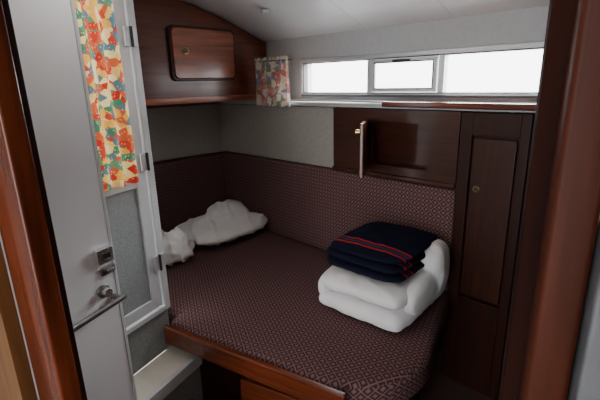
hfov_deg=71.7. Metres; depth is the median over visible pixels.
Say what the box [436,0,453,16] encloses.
trim
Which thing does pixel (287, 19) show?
ceiling
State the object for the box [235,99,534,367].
wall
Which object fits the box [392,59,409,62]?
latch
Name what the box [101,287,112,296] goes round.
handle
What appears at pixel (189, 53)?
locker
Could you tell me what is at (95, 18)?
door curtain
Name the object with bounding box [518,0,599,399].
door frame
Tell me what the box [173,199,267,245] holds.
pillow
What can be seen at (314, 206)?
backrest cushion
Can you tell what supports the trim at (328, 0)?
attached to the ceiling
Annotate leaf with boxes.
[0,0,133,399]
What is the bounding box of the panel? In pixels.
[146,104,335,167]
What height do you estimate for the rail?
0.032 m
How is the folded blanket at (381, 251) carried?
on the duvet at (393, 307)
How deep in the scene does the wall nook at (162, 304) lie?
2.11 m
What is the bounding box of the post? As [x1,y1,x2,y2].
[110,293,121,299]
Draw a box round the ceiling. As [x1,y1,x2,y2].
[182,0,549,41]
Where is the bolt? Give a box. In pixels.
[103,252,110,258]
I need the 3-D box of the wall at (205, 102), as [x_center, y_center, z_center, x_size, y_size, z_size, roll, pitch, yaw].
[-1.136,-0.271,2.968,0.060,2.050,1.620,14,22,43]
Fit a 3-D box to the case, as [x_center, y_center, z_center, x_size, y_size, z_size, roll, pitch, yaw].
[-0.604,0.169,1.275,0.022,0.049,0.058,6,18,26]
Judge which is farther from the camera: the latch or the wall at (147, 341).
the latch
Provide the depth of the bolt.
1.27 m
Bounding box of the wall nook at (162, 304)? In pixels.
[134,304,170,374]
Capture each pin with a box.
[129,26,134,46]
[145,152,149,170]
[158,254,162,270]
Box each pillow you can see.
[161,227,194,265]
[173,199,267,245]
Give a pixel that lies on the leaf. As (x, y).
(44, 31)
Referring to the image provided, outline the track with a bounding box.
[301,94,536,97]
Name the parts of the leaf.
knob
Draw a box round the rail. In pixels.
[73,293,126,331]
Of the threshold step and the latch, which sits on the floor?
the threshold step
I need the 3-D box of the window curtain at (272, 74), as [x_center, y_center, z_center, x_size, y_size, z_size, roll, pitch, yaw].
[-0.180,-0.762,2.680,0.390,0.313,0.050,14,22,43]
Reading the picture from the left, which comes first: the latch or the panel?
the panel
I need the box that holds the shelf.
[212,100,535,112]
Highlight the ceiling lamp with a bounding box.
[260,9,269,13]
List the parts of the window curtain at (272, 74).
rail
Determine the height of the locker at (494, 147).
1.400 m
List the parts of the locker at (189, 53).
frame, door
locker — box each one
[133,0,265,105]
[441,111,534,399]
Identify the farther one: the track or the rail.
the track
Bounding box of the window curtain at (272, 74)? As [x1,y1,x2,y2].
[251,55,292,106]
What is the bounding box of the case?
[92,245,113,265]
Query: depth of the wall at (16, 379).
0.90 m
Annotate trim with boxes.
[70,0,136,399]
[328,0,364,27]
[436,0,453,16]
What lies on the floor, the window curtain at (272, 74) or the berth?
the berth
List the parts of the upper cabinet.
open door, rail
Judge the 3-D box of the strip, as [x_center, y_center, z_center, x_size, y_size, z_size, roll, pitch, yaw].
[0.302,0.708,0.555,0.040,1.420,0.060,6,18,26]
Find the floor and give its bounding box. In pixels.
[420,347,500,399]
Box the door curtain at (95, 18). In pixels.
[74,0,138,190]
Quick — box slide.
[106,267,113,272]
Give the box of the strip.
[567,221,599,399]
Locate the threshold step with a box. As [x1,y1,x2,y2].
[134,346,202,399]
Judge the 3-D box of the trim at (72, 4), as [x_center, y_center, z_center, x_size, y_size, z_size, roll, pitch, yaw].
[-0.611,0.193,1.331,0.041,1.930,0.012,6,18,26]
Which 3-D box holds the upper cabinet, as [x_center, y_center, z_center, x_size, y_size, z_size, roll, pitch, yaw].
[0.416,-0.279,2.150,0.760,0.362,0.291,14,22,43]
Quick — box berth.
[163,229,448,399]
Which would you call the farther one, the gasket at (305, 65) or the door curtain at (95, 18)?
the gasket at (305, 65)
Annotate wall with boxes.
[0,242,37,399]
[127,306,170,374]
[146,102,229,161]
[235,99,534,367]
[265,5,548,102]
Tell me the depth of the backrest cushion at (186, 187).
3.15 m
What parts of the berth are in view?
drawer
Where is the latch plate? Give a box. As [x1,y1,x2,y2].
[100,263,115,275]
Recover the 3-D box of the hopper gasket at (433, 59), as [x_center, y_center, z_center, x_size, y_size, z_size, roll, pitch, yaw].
[0.534,-0.653,2.173,0.353,0.138,0.014,14,22,43]
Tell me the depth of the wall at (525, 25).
2.10 m
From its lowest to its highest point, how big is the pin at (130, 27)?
0.074 m
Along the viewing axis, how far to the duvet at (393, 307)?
1.83 m
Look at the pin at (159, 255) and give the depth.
1.82 m
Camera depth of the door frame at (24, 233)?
0.82 m
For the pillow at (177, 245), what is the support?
on the berth
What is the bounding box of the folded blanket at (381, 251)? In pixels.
[327,221,437,282]
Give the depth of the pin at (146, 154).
1.70 m
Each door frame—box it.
[0,0,81,399]
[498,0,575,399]
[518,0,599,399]
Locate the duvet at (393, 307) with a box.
[318,239,449,331]
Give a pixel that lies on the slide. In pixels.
(110, 269)
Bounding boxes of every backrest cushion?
[153,152,225,231]
[223,151,455,294]
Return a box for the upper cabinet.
[332,107,467,188]
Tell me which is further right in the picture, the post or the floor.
the floor
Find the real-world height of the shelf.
0.037 m
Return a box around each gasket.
[303,47,543,93]
[373,59,433,88]
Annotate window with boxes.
[300,41,543,98]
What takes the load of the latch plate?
attached to the leaf

